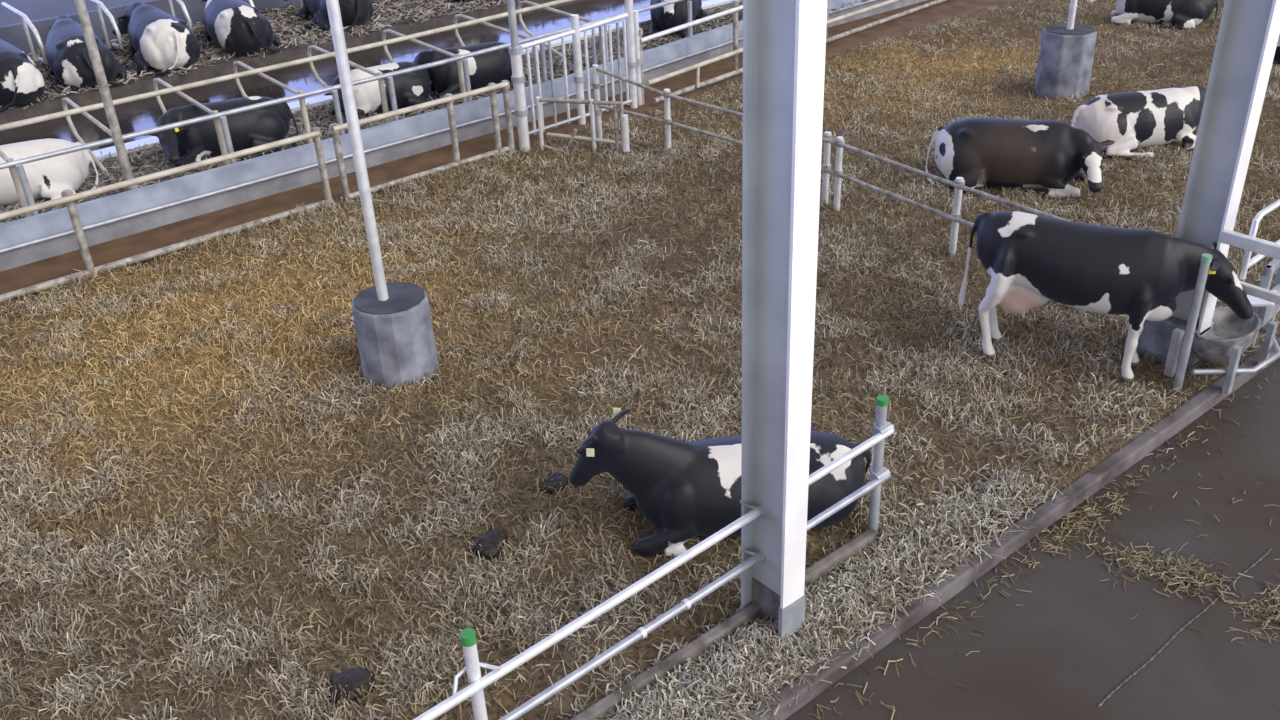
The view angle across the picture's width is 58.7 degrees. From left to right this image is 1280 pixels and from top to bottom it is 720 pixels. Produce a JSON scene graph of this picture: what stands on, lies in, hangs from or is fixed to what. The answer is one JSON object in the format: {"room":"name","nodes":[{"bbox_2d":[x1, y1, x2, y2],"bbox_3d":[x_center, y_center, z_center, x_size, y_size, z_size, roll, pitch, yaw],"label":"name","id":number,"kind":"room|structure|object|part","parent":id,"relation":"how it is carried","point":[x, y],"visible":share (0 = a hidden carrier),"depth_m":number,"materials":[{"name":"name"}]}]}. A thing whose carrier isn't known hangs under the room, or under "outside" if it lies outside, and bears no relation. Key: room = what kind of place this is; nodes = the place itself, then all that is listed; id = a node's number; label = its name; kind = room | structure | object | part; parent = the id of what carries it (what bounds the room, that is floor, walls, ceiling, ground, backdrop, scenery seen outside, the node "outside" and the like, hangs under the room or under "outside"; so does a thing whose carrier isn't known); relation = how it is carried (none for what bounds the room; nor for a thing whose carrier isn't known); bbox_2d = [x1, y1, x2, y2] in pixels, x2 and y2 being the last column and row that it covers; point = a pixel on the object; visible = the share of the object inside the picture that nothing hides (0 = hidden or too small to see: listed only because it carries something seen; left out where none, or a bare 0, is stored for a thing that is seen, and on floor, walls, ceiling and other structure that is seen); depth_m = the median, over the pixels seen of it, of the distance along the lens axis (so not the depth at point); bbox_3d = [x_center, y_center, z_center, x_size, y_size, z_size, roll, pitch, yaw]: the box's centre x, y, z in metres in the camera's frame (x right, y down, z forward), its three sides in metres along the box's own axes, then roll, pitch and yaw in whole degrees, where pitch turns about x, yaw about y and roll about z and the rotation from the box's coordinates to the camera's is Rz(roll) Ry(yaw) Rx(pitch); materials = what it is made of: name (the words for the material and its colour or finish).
{"room":"farm building","nodes":[
{"label":"farm building","id":0,"kind":"room"},
{"bbox_2d":[0,0,146,25],"bbox_3d":[-6.492,-19.615,47.102,66.000,0.200,33.300,-24,36,-32],"label":"floor","id":1,"kind":"structure","parent":0,"point":[34,9],"depth_m":29.00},
{"bbox_2d":[0,0,299,54],"bbox_3d":[-5.884,-9.499,28.471,40.000,1.100,0.200,-24,36,-32],"label":"wall","id":2,"kind":"structure","parent":0,"point":[13,34],"depth_m":24.37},
{"bbox_2d":[0,0,588,124],"bbox_3d":[-4.568,-8.492,27.226,40.000,0.480,4.100,-24,36,-32],"label":"floor","id":3,"kind":"structure","parent":0,"point":[42,107],"depth_m":22.93,"materials":[{"name":"concrete"}]},
{"bbox_2d":[0,39,44,112],"bbox_3d":[-11.930,-5.374,20.913,1.328,1.059,3.183,-22,35,-30],"label":"cow","id":4,"kind":"object","parent":3,"relation":"on","point":[21,82],"visible":1,"depth_m":20.07},
{"bbox_2d":[1,2,47,63],"bbox_3d":[-12.333,-6.497,22.885,0.090,1.013,2.392,-24,36,-32],"label":"loop","id":5,"kind":"object","parent":3,"relation":"on","point":[24,18],"visible":0.93,"depth_m":22.48,"materials":[{"name":"metal"}]},
{"bbox_2d":[45,15,126,87],"bbox_3d":[-10.784,-6.003,21.917,1.328,1.059,3.182,-21,34,-29],"label":"cow","id":6,"kind":"object","parent":3,"relation":"on","point":[67,54],"visible":0.84,"depth_m":20.96},
{"bbox_2d":[89,0,123,48],"bbox_3d":[-11.216,-6.996,23.662,0.090,1.013,2.392,-24,36,-32],"label":"loop","id":7,"kind":"object","parent":3,"relation":"on","point":[99,4],"visible":0.96,"depth_m":23.08,"materials":[{"name":"metal"}]},
{"bbox_2d":[112,2,200,74],"bbox_3d":[-9.762,-6.472,22.651,1.328,1.059,3.183,-21,35,-29],"label":"cow","id":8,"kind":"object","parent":3,"relation":"on","point":[159,40],"visible":0.98,"depth_m":21.84},
{"bbox_2d":[168,0,193,33],"bbox_3d":[-10.098,-7.494,24.440,0.090,1.013,2.392,-24,36,-32],"label":"loop","id":9,"kind":"object","parent":3,"relation":"on","point":[180,2],"visible":0.55,"depth_m":23.67,"materials":[{"name":"metal"}]},
{"bbox_2d":[201,0,280,54],"bbox_3d":[-8.405,-7.067,23.577,1.328,1.059,3.182,-22,35,-30],"label":"cow","id":10,"kind":"object","parent":3,"relation":"on","point":[237,26],"visible":1,"depth_m":22.60},
{"bbox_2d":[0,0,521,109],"bbox_3d":[-6.462,-7.851,25.652,21.575,0.146,4.371,-24,36,-32],"label":"straw","id":11,"kind":"object","parent":3,"relation":"on","point":[286,27],"visible":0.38,"depth_m":24.41,"materials":[{"name":"plant"}]},
{"bbox_2d":[284,0,372,31],"bbox_3d":[-6.978,-7.969,25.034,1.328,1.059,3.183,-22,35,-30],"label":"cow","id":12,"kind":"object","parent":3,"relation":"on","point":[354,13],"visible":0.79,"depth_m":24.24},
{"bbox_2d":[0,0,707,150],"bbox_3d":[-1.987,-6.902,24.535,40.000,0.180,4.200,-24,36,-32],"label":"floor","id":13,"kind":"structure","parent":0,"point":[139,115],"depth_m":22.29,"materials":[{"name":"concrete"}]},
{"bbox_2d":[0,0,742,221],"bbox_3d":[-0.104,-6.004,22.405,40.053,0.380,2.250,-25,36,-33],"label":"floor","id":14,"kind":"structure","parent":0,"point":[740,1],"depth_m":18.98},
{"bbox_2d":[0,150,31,217],"bbox_3d":[-9.095,-2.704,16.093,0.086,0.994,2.674,-24,36,-32],"label":"divider","id":15,"kind":"object","parent":14,"relation":"on","point":[13,171],"visible":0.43,"depth_m":15.15,"materials":[{"name":"metal"}]},
{"bbox_2d":[0,0,574,130],"bbox_3d":[-4.345,-5.475,19.523,22.011,0.081,0.305,-25,37,-34],"label":"rail","id":16,"kind":"object","parent":15,"relation":"attached to","point":[20,123],"visible":1,"depth_m":18.14,"materials":[{"name":"metal"}]},
{"bbox_2d":[0,138,97,205],"bbox_3d":[-8.993,-2.583,15.823,2.628,1.015,1.083,-23,35,-31],"label":"cow","id":17,"kind":"object","parent":14,"relation":"on","point":[47,178],"visible":0.78,"depth_m":15.97},
{"bbox_2d":[62,97,111,175],"bbox_3d":[-8.031,-3.178,16.834,0.086,0.994,2.674,-24,36,-32],"label":"divider","id":18,"kind":"object","parent":14,"relation":"on","point":[65,100],"visible":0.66,"depth_m":17.14,"materials":[{"name":"metal"}]},
{"bbox_2d":[153,78,229,165],"bbox_3d":[-6.952,-3.659,17.584,0.086,0.994,2.674,-24,36,-32],"label":"divider","id":19,"kind":"object","parent":14,"relation":"on","point":[217,123],"visible":0.54,"depth_m":16.81,"materials":[{"name":"metal"}]},
{"bbox_3d":[-6.131,-3.199,16.699,0.086,0.920,0.090,-24,36,-32],"label":"foot post","id":20,"kind":"part","parent":19,"relation":"part of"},
{"bbox_2d":[144,96,298,166],"bbox_3d":[-6.397,-3.521,17.397,1.192,0.864,2.250,24,39,39],"label":"cow","id":21,"kind":"object","parent":14,"relation":"on","point":[264,125],"visible":0.73,"depth_m":17.21},
{"bbox_2d":[233,61,312,143],"bbox_3d":[-5.927,-4.116,18.298,0.086,0.994,2.674,-24,36,-32],"label":"divider","id":22,"kind":"object","parent":14,"relation":"on","point":[302,102],"visible":0.63,"depth_m":17.55,"materials":[{"name":"metal"}]},
{"bbox_3d":[-5.106,-3.657,17.412,0.086,0.920,0.090,-24,36,-32],"label":"foot post","id":23,"kind":"part","parent":22,"relation":"part of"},
{"bbox_2d":[0,0,692,215],"bbox_3d":[-3.275,-4.487,18.626,22.012,1.004,0.593,-25,37,-34],"label":"rail","id":24,"kind":"object","parent":14,"relation":"on","point":[18,164],"visible":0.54,"depth_m":17.29,"materials":[{"name":"metal"}]},
{"bbox_3d":[-8.088,-2.161,15.088,0.086,0.880,0.090,-24,36,-32],"label":"post","id":25,"kind":"part","parent":24,"relation":"part of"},
{"bbox_3d":[-5.968,-3.106,16.563,0.086,0.880,0.090,-24,36,-32],"label":"post","id":26,"kind":"part","parent":24,"relation":"part of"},
{"bbox_3d":[-4.619,-3.708,17.501,0.086,0.880,0.090,-24,36,-32],"label":"post","id":27,"kind":"part","parent":24,"relation":"part of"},
{"bbox_3d":[-3.887,-4.034,18.011,0.086,0.880,0.090,-24,36,-32],"label":"post","id":28,"kind":"part","parent":24,"relation":"part of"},
{"bbox_3d":[-2.831,-4.505,18.745,0.086,0.880,0.090,-24,36,-32],"label":"post","id":29,"kind":"part","parent":24,"relation":"part of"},
{"bbox_3d":[-1.652,-5.031,19.566,0.086,0.880,0.090,-24,36,-32],"label":"post","id":30,"kind":"part","parent":24,"relation":"part of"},
{"bbox_3d":[-0.614,-5.575,20.430,0.086,0.880,0.090,-24,36,-32],"label":"post","id":31,"kind":"part","parent":24,"relation":"part of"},
{"bbox_3d":[0.956,-6.403,21.745,0.086,0.880,0.090,-24,36,-32],"label":"post","id":32,"kind":"part","parent":24,"relation":"part of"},
{"bbox_2d":[307,45,389,122],"bbox_3d":[-4.894,-4.577,19.016,0.086,0.994,2.674,-24,36,-32],"label":"divider","id":33,"kind":"object","parent":14,"relation":"on","point":[381,81],"visible":0.59,"depth_m":18.27,"materials":[{"name":"metal"}]},
{"bbox_3d":[-4.073,-4.117,18.131,0.086,0.920,0.090,-24,36,-32],"label":"foot post","id":34,"kind":"part","parent":33,"relation":"part of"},
{"bbox_2d":[323,61,437,119],"bbox_3d":[-4.351,-4.499,18.990,1.108,0.806,2.093,19,36,33],"label":"cow","id":35,"kind":"object","parent":14,"relation":"on","point":[412,88],"visible":0.61,"depth_m":18.90},
{"bbox_2d":[89,0,739,162],"bbox_3d":[-0.932,-6.498,23.278,40.015,0.440,0.350,-25,36,-33],"label":"trim","id":36,"kind":"structure","parent":14,"relation":"attached to","point":[318,100],"depth_m":19.74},
{"bbox_2d":[382,29,466,102],"bbox_3d":[-3.776,-5.075,19.794,0.086,0.994,2.674,-24,36,-32],"label":"divider","id":37,"kind":"object","parent":14,"relation":"on","point":[459,63],"visible":0.66,"depth_m":19.12,"materials":[{"name":"metal"}]},
{"bbox_3d":[-2.955,-4.616,18.909,0.086,0.920,0.090,-24,36,-32],"label":"foot post","id":38,"kind":"part","parent":37,"relation":"part of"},
{"bbox_2d":[0,0,867,223],"bbox_3d":[-2.421,-5.165,20.622,22.462,0.141,2.334,-24,36,-32],"label":"divider","id":39,"kind":"object","parent":14,"relation":"on","point":[85,186],"visible":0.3,"depth_m":18.78,"materials":[{"name":"metal"}]},
{"bbox_2d":[412,42,511,98],"bbox_3d":[-3.066,-5.146,20.001,2.143,0.820,1.131,-14,32,-19],"label":"cow","id":40,"kind":"object","parent":14,"relation":"on","point":[495,67],"visible":0.61,"depth_m":19.63},
{"bbox_2d":[453,14,536,83],"bbox_3d":[-2.620,-5.591,20.599,0.086,0.994,2.674,-24,36,-32],"label":"divider","id":41,"kind":"object","parent":14,"relation":"on","point":[458,15],"visible":0.55,"depth_m":20.37,"materials":[{"name":"metal"}]},
{"bbox_3d":[-1.799,-5.131,19.713,0.086,0.920,0.090,-24,36,-32],"label":"foot post","id":42,"kind":"part","parent":41,"relation":"part of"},
{"bbox_2d":[518,0,602,63],"bbox_3d":[-1.502,-6.090,21.376,0.086,0.994,2.674,-24,36,-32],"label":"divider","id":43,"kind":"object","parent":14,"relation":"on","point":[528,32],"visible":0.64,"depth_m":21.44,"materials":[{"name":"metal"}]},
{"bbox_3d":[-0.681,-5.630,20.491,0.086,0.920,0.090,-24,36,-32],"label":"foot post","id":44,"kind":"part","parent":43,"relation":"part of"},
{"bbox_2d":[648,0,709,37],"bbox_3d":[0.777,-7.130,22.841,1.215,1.133,2.957,0,30,5],"label":"cow","id":45,"kind":"object","parent":14,"relation":"on","point":[669,16],"visible":0.73,"depth_m":22.48},
{"bbox_2d":[0,0,864,248],"bbox_3d":[1.408,-6.035,22.093,38.032,0.620,0.716,-25,37,-34],"label":"wall","id":46,"kind":"structure","parent":0,"point":[38,226],"depth_m":16.87,"materials":[{"name":"concrete"}]},
{"bbox_2d":[0,0,876,253],"bbox_3d":[1.523,-6.021,21.937,38.026,0.056,0.572,-25,37,-34],"label":"pipe","id":47,"kind":"object","parent":46,"relation":"attached to","point":[135,214],"visible":0.72,"depth_m":16.85,"materials":[{"name":"metal"}]},
{"bbox_2d":[0,0,926,271],"bbox_3d":[1.491,-5.862,22.086,38.026,0.320,0.576,-25,37,-34],"label":"trim","id":48,"kind":"structure","parent":46,"relation":"attached to","point":[108,232],"depth_m":16.98,"materials":[{"name":"metal"}]},
{"bbox_2d":[0,0,1015,304],"bbox_3d":[1.903,-5.518,21.696,38.000,0.115,1.620,-24,36,-32],"label":"floor strip","id":49,"kind":"object","parent":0,"point":[51,268],"visible":0.25,"depth_m":17.72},
{"bbox_2d":[74,0,137,190],"bbox_3d":[-7.252,-5.047,14.460,0.166,7.000,0.170,-24,36,-32],"label":"pole","id":50,"kind":"object","parent":49,"relation":"on","point":[85,22],"visible":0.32,"depth_m":15.24,"materials":[{"name":"metal"}]},
{"bbox_2d":[571,14,585,124],"bbox_3d":[-1.008,-4.739,18.679,0.170,1.800,0.170,-24,36,-32],"label":"gate post","id":51,"kind":"object","parent":49,"relation":"on","point":[578,77],"visible":0.99,"depth_m":18.60,"materials":[{"name":"metal"}]},
{"bbox_2d":[520,13,637,134],"bbox_3d":[-1.033,-4.691,18.660,2.555,1.538,0.094,-27,37,-35],"label":"gate","id":52,"kind":"object","parent":51,"relation":"attached to","point":[592,26],"visible":0.73,"depth_m":18.65,"materials":[{"name":"metal"}]},
{"bbox_3d":[-1.097,-5.272,18.288,2.458,0.156,0.094,-27,37,-35],"label":"rail","id":53,"kind":"part","parent":52,"relation":"part of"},
{"bbox_3d":[-0.995,-4.055,19.015,2.554,0.057,0.060,-26,37,-35],"label":"rail","id":54,"kind":"part","parent":52,"relation":"part of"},
{"bbox_2d":[625,0,637,107],"bbox_3d":[-0.149,-5.229,19.293,0.180,1.970,0.180,-24,36,-32],"label":"gate post","id":55,"kind":"object","parent":49,"relation":"on","point":[630,35],"visible":1,"depth_m":19.25,"materials":[{"name":"metal"}]},
{"bbox_2d":[634,10,641,104],"bbox_3d":[-0.043,-5.154,19.505,0.140,1.620,0.140,-24,36,-32],"label":"gate post","id":56,"kind":"object","parent":49,"relation":"on","point":[636,14],"visible":0.86,"depth_m":19.43,"materials":[{"name":"metal"}]},
{"bbox_2d":[638,0,946,104],"bbox_3d":[4.237,-7.205,23.035,0.578,1.320,11.862,25,40,39],"label":"fence","id":57,"kind":"object","parent":49,"relation":"on","point":[735,3],"visible":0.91,"depth_m":20.73,"materials":[{"name":"metal"}]},
{"bbox_3d":[0.002,-5.041,19.607,0.100,1.320,0.100,-24,36,-32],"label":"post","id":58,"kind":"part","parent":57,"relation":"part of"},
{"bbox_3d":[3.280,-7.224,22.120,0.092,0.176,9.300,24,39,39],"label":"rail","id":59,"kind":"part","parent":57,"relation":"part of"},
{"bbox_3d":[1.031,-5.035,20.276,0.060,0.358,0.326,1,30,6],"label":"rail","id":60,"kind":"part","parent":57,"relation":"part of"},
{"bbox_3d":[1.770,-5.990,21.118,0.100,1.320,0.100,-24,36,-32],"label":"post","id":61,"kind":"part","parent":57,"relation":"part of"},
{"bbox_3d":[4.366,-6.994,23.037,11.789,0.176,0.086,-27,38,-36],"label":"rail","id":62,"kind":"part","parent":57,"relation":"part of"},
{"bbox_3d":[3.745,-7.096,22.886,0.100,1.320,0.100,-24,36,-32],"label":"post","id":63,"kind":"part","parent":57,"relation":"part of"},
{"bbox_2d":[0,0,1279,719],"bbox_3d":[5.838,-3.343,17.434,38.000,0.150,10.850,-24,36,-32],"label":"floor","id":64,"kind":"structure","parent":0,"point":[543,682],"depth_m":11.66,"materials":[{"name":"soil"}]},
{"bbox_2d":[0,127,332,302],"bbox_3d":[-7.931,-1.145,13.602,9.150,1.180,0.160,-24,36,-32],"label":"fence","id":65,"kind":"object","parent":64,"relation":"on","point":[68,197],"visible":0.94,"depth_m":14.68,"materials":[{"name":"metal"}]},
{"bbox_3d":[-7.009,-1.563,14.255,0.100,1.180,0.100,-24,36,-32],"label":"post","id":66,"kind":"part","parent":65,"relation":"part of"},
{"bbox_3d":[-7.945,-1.547,13.318,9.100,0.136,0.080,-24,36,-32],"label":"rail","id":67,"kind":"part","parent":65,"relation":"part of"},
{"bbox_3d":[-7.936,-0.693,13.851,9.100,0.105,0.100,-24,36,-32],"label":"rail","id":68,"kind":"part","parent":65,"relation":"part of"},
{"bbox_3d":[-4.465,-2.697,16.025,0.100,1.180,0.100,-24,36,-32],"label":"post","id":69,"kind":"part","parent":65,"relation":"part of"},
{"bbox_2d":[330,668,374,703],"bbox_3d":[-2.053,2.304,8.081,0.340,0.141,0.304,-24,36,-32],"label":"cow dung","id":70,"kind":"object","parent":64,"relation":"on","point":[352,677],"visible":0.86,"depth_m":8.03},
{"bbox_2d":[326,0,438,388],"bbox_3d":[-2.675,-2.887,10.385,0.793,7.080,0.809,-24,36,-32],"label":"pole","id":71,"kind":"object","parent":64,"relation":"on","point":[393,321],"visible":0.81,"depth_m":11.51,"materials":[{"name":"concrete"}]},
{"bbox_2d":[329,80,514,201],"bbox_3d":[-3.150,-3.278,16.951,3.000,1.160,0.190,-24,36,-32],"label":"fence","id":72,"kind":"object","parent":64,"relation":"on","point":[334,128],"visible":0.94,"depth_m":17.07,"materials":[{"name":"metal"}]},
{"bbox_3d":[-4.249,-2.785,16.180,0.100,1.160,0.100,-24,36,-32],"label":"post","id":73,"kind":"part","parent":72,"relation":"part of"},
{"bbox_3d":[-3.152,-3.715,16.637,2.900,0.086,0.080,-24,36,-32],"label":"rail","id":74,"kind":"part","parent":72,"relation":"part of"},
{"bbox_3d":[-3.139,-2.842,17.205,2.930,0.096,0.090,-24,36,-33],"label":"rail","id":75,"kind":"part","parent":72,"relation":"part of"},
{"bbox_3d":[-2.819,-3.442,17.209,0.100,1.160,0.100,-24,36,-32],"label":"post","id":76,"kind":"part","parent":72,"relation":"part of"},
{"bbox_3d":[-2.233,-3.703,17.617,0.100,1.160,0.100,-24,36,-32],"label":"post","id":77,"kind":"part","parent":72,"relation":"part of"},
{"bbox_3d":[-2.044,-3.768,17.714,0.100,1.160,0.100,-24,36,-32],"label":"post","id":78,"kind":"part","parent":72,"relation":"part of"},
{"bbox_2d":[471,529,507,558],"bbox_3d":[-1.229,1.525,9.445,0.333,0.141,0.290,-24,36,-32],"label":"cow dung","id":79,"kind":"object","parent":64,"relation":"on","point":[489,545],"visible":0.98,"depth_m":9.38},
{"bbox_2d":[507,0,529,151],"bbox_3d":[-1.967,-6.361,16.314,0.205,7.000,0.210,-24,36,-32],"label":"pole","id":80,"kind":"object","parent":64,"relation":"on","point":[515,50],"visible":0.98,"depth_m":17.42,"materials":[{"name":"metal"}]},
{"bbox_2d":[540,472,568,492],"bbox_3d":[-0.749,1.092,10.142,0.222,0.100,0.274,8,32,18],"label":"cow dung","id":81,"kind":"object","parent":64,"relation":"on","point":[557,477],"visible":0.94,"depth_m":10.09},
{"bbox_2d":[535,97,629,154],"bbox_3d":[-0.891,-3.615,17.662,1.492,0.870,0.115,6,31,14],"label":"gate","id":82,"kind":"object","parent":64,"relation":"on","point":[624,125],"visible":0.98,"depth_m":17.59,"materials":[{"name":"metal"}]},
{"bbox_3d":[-0.953,-3.968,17.490,1.390,0.061,0.064,6,31,15],"label":"rail","id":83,"kind":"part","parent":82,"relation":"part of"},
{"bbox_3d":[-0.862,-3.454,17.762,1.254,0.127,0.060,6,31,15],"label":"rail","id":84,"kind":"part","parent":82,"relation":"part of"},
{"bbox_3d":[-0.227,-3.487,17.526,0.114,0.570,0.120,-24,36,-32],"label":"hinge post","id":85,"kind":"part","parent":82,"relation":"part of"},
{"bbox_2d":[0,0,1279,719],"bbox_3d":[5.075,-3.040,16.859,30.300,0.256,11.043,-24,36,-32],"label":"bedding","id":86,"kind":"object","parent":64,"relation":"on","point":[27,551],"visible":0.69,"depth_m":11.43,"materials":[{"name":"plant"}]},
{"bbox_2d":[413,395,894,719],"bbox_3d":[-1.163,2.245,6.903,8.071,1.350,0.179,-24,36,-32],"label":"rail fence","id":87,"kind":"object","parent":64,"relation":"on","point":[882,429],"visible":0.96,"depth_m":7.63,"materials":[{"name":"white"}]},
{"bbox_3d":[-0.991,2.188,7.059,0.082,1.280,0.084,-24,36,-32],"label":"post","id":88,"kind":"part","parent":87,"relation":"part of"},
{"bbox_3d":[-1.136,2.411,6.954,8.052,0.310,0.060,-24,36,-32],"label":"rail","id":89,"kind":"part","parent":87,"relation":"part of","materials":[{"name":"metal"}]},
{"bbox_2d":[752,551,765,564],"bbox_3d":[0.867,1.442,8.307,0.058,0.092,0.090,-24,36,-32],"label":"socket","id":90,"kind":"object","parent":87,"relation":"attached to","point":[759,557],"depth_m":8.27,"materials":[{"name":"metal"}]},
{"bbox_2d":[752,504,765,518],"bbox_3d":[0.849,1.078,8.098,0.058,0.092,0.090,-24,36,-32],"label":"socket","id":91,"kind":"object","parent":87,"relation":"attached to","point":[760,511],"depth_m":8.06,"materials":[{"name":"metal"}]},
{"bbox_3d":[1.883,0.884,9.047,0.082,1.330,0.084,-24,36,-32],"label":"post","id":92,"kind":"part","parent":87,"relation":"part of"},
{"bbox_2d":[570,408,870,556],"bbox_3d":[0.689,0.820,9.518,2.571,1.175,1.170,-5,30,-4],"label":"cow","id":93,"kind":"object","parent":64,"relation":"on","point":[691,489],"visible":0.7,"depth_m":9.15},
{"bbox_2d":[570,528,877,719],"bbox_3d":[-1.929,3.187,6.661,9.980,0.220,0.090,-24,36,-32],"label":"curb","id":94,"kind":"structure","parent":64,"relation":"attached to","point":[752,611],"depth_m":8.28,"materials":[{"name":"concrete"}]},
{"bbox_2d":[730,0,827,650],"bbox_3d":[0.840,-1.108,6.782,0.400,7.280,0.490,-24,36,-32],"label":"steel pillar","id":95,"kind":"structure","parent":64,"relation":"on","point":[784,41],"depth_m":7.11,"materials":[{"name":"metal"}]},
{"bbox_3d":[0.988,2.001,8.561,0.400,0.110,0.490,-24,36,-32],"label":"plate","id":96,"kind":"part","parent":95,"relation":"part of","materials":[{"name":"metal"}]},
{"bbox_2d":[506,451,1067,719],"bbox_3d":[0.520,2.194,8.072,7.268,0.240,1.318,-24,36,-32],"label":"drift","id":97,"kind":"object","parent":64,"relation":"on","point":[753,642],"visible":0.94,"depth_m":8.46,"materials":[{"name":"plant"}]},
{"bbox_2d":[592,64,1094,312],"bbox_3d":[2.466,-2.547,15.094,0.596,1.270,9.000,-26,37,-34],"label":"fence","id":98,"kind":"object","parent":64,"relation":"on","point":[958,184],"visible":0.77,"depth_m":15.14,"materials":[{"name":"metal"}]},
{"bbox_3d":[-0.665,-4.000,17.895,0.090,1.270,0.090,-24,36,-32],"label":"post","id":99,"kind":"part","parent":98,"relation":"part of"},
{"bbox_3d":[0.426,-3.636,17.418,0.090,1.020,0.090,-24,36,-32],"label":"post","id":100,"kind":"part","parent":98,"relation":"part of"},
{"bbox_3d":[2.474,-2.474,15.077,0.503,0.173,8.917,-25,37,-34],"label":"rail","id":101,"kind":"part","parent":98,"relation":"part of","materials":[{"name":"metal"}]},
{"bbox_3d":[2.523,-2.588,15.412,0.090,1.020,0.090,-24,36,-32],"label":"post","id":102,"kind":"part","parent":98,"relation":"part of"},
{"bbox_3d":[2.453,-2.908,14.830,0.503,0.333,8.919,-25,37,-34],"label":"rail","id":103,"kind":"part","parent":98,"relation":"part of","materials":[{"name":"metal"}]},
{"bbox_3d":[2.651,-2.484,15.220,0.090,1.020,0.090,-24,36,-32],"label":"post","id":104,"kind":"part","parent":98,"relation":"part of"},
{"bbox_3d":[3.822,-1.718,13.785,0.090,1.020,0.090,-24,36,-32],"label":"post","id":105,"kind":"part","parent":98,"relation":"part of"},
{"bbox_2d":[925,118,1114,197],"bbox_3d":[5.167,-2.812,15.652,2.425,0.973,1.175,11,33,23],"label":"cow","id":106,"kind":"object","parent":64,"relation":"on","point":[992,152],"visible":0.94,"depth_m":15.40},
{"bbox_2d":[1034,0,1096,98],"bbox_3d":[7.106,-7.648,17.887,0.861,7.080,0.861,-24,36,-32],"label":"pole","id":107,"kind":"object","parent":64,"relation":"on","point":[1066,53],"visible":0.94,"depth_m":19.05,"materials":[{"name":"concrete"}]},
{"bbox_2d":[958,211,1252,382],"bbox_3d":[4.564,-0.636,11.278,2.720,1.548,0.828,9,32,20],"label":"cow","id":108,"kind":"object","parent":64,"relation":"on","point":[1031,260],"visible":1,"depth_m":10.90},
{"bbox_2d":[1071,86,1205,157],"bbox_3d":[7.612,-3.588,16.907,2.413,0.868,1.150,-7,30,-8],"label":"cow","id":109,"kind":"object","parent":64,"relation":"on","point":[1136,119],"visible":0.8,"depth_m":16.63},
{"bbox_2d":[1086,0,1217,29],"bbox_3d":[10.326,-7.261,22.996,2.503,0.968,1.099,8,32,19],"label":"cow","id":110,"kind":"object","parent":64,"relation":"on","point":[1182,13],"visible":0.99,"depth_m":22.71},
{"bbox_2d":[1173,253,1211,389],"bbox_3d":[5.257,-0.344,10.851,0.088,1.430,0.090,-24,36,-32],"label":"leaning post","id":111,"kind":"object","parent":64,"relation":"on","point":[1206,259],"visible":0.99,"depth_m":10.79,"materials":[{"name":"grey"}]},
{"bbox_2d":[1136,0,1279,371],"bbox_3d":[5.324,-3.153,9.980,0.400,7.280,0.630,-24,36,-32],"label":"steel pillar","id":112,"kind":"structure","parent":64,"relation":"on","point":[1249,30],"depth_m":10.54,"materials":[{"name":"metal"}]},
{"bbox_3d":[5.517,-0.019,11.712,0.400,0.110,0.490,-24,36,-32],"label":"plate","id":113,"kind":"part","parent":112,"relation":"part of","materials":[{"name":"metal"}]},
{"bbox_2d":[1219,199,1279,304],"bbox_3d":[7.354,-0.780,11.175,3.141,1.950,2.070,-24,36,-32],"label":"guard rail","id":114,"kind":"object","parent":112,"relation":"attached to","point":[1250,243],"visible":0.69,"depth_m":10.62,"materials":[{"name":"metal"}]},
{"bbox_2d":[1163,258,1279,394],"bbox_3d":[6.267,-0.472,11.485,2.383,0.900,0.747,-24,36,-32],"label":"trough","id":115,"kind":"object","parent":64,"relation":"on","point":[1230,336],"visible":0.88,"depth_m":11.26,"materials":[{"name":"grey metal"}]},
{"bbox_3d":[5.283,-0.071,11.268,0.080,0.500,0.080,-24,36,-32],"label":"leg","id":116,"kind":"part","parent":115,"relation":"part of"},
{"bbox_2d":[1192,307,1261,363],"bbox_3d":[5.787,-0.203,11.317,0.880,0.360,0.560,-24,36,-32],"label":"bowl","id":117,"kind":"object","parent":115,"relation":"on","point":[1229,333],"depth_m":11.19,"materials":[{"name":"metal"}]},
{"bbox_3d":[5.688,0.096,10.943,0.080,0.500,0.060,-24,36,-32],"label":"leg","id":118,"kind":"part","parent":115,"relation":"part of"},
{"bbox_3d":[6.689,-0.730,11.899,0.120,0.900,1.120,25,40,39],"label":"frame","id":119,"kind":"part","parent":115,"relation":"part of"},
{"bbox_3d":[6.243,-0.151,11.329,0.080,0.500,0.060,-24,36,-32],"label":"leg","id":120,"kind":"part","parent":115,"relation":"part of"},
{"bbox_2d":[1274,33,1279,61],"bbox_3d":[12.395,-5.907,20.458,2.503,0.968,1.099,-6,30,-5],"label":"cow","id":121,"kind":"object","parent":64,"relation":"on","point":[1277,51],"visible":0.12,"depth_m":20.24},
{"bbox_2d":[785,359,1279,719],"bbox_3d":[10.762,0.401,10.893,40.000,0.100,6.900,-24,36,-32],"label":"floor","id":122,"kind":"structure","parent":0,"point":[1058,654],"depth_m":8.64,"materials":[{"name":"concrete"}]},
{"bbox_2d":[741,336,1279,719],"bbox_3d":[8.548,-0.966,13.199,40.000,0.165,0.130,-24,36,-32],"label":"concrete curb","id":123,"kind":"structure","parent":122,"relation":"on","point":[1088,484],"depth_m":9.23,"materials":[{"name":"concrete"}]},
{"bbox_2d":[807,369,1279,719],"bbox_3d":[4.253,1.822,8.798,10.552,0.055,2.589,-24,36,-32],"label":"straw wisps","id":124,"kind":"object","parent":122,"relation":"on","point":[1202,576],"visible":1,"depth_m":9.08,"materials":[{"name":"plant"}]},
{"bbox_2d":[1098,548,1271,706],"bbox_3d":[4.161,1.970,8.591,2.541,0.014,0.033,-24,36,-32],"label":"joint","id":125,"kind":"object","parent":122,"relation":"on","point":[1266,553],"visible":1,"depth_m":8.49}
]}

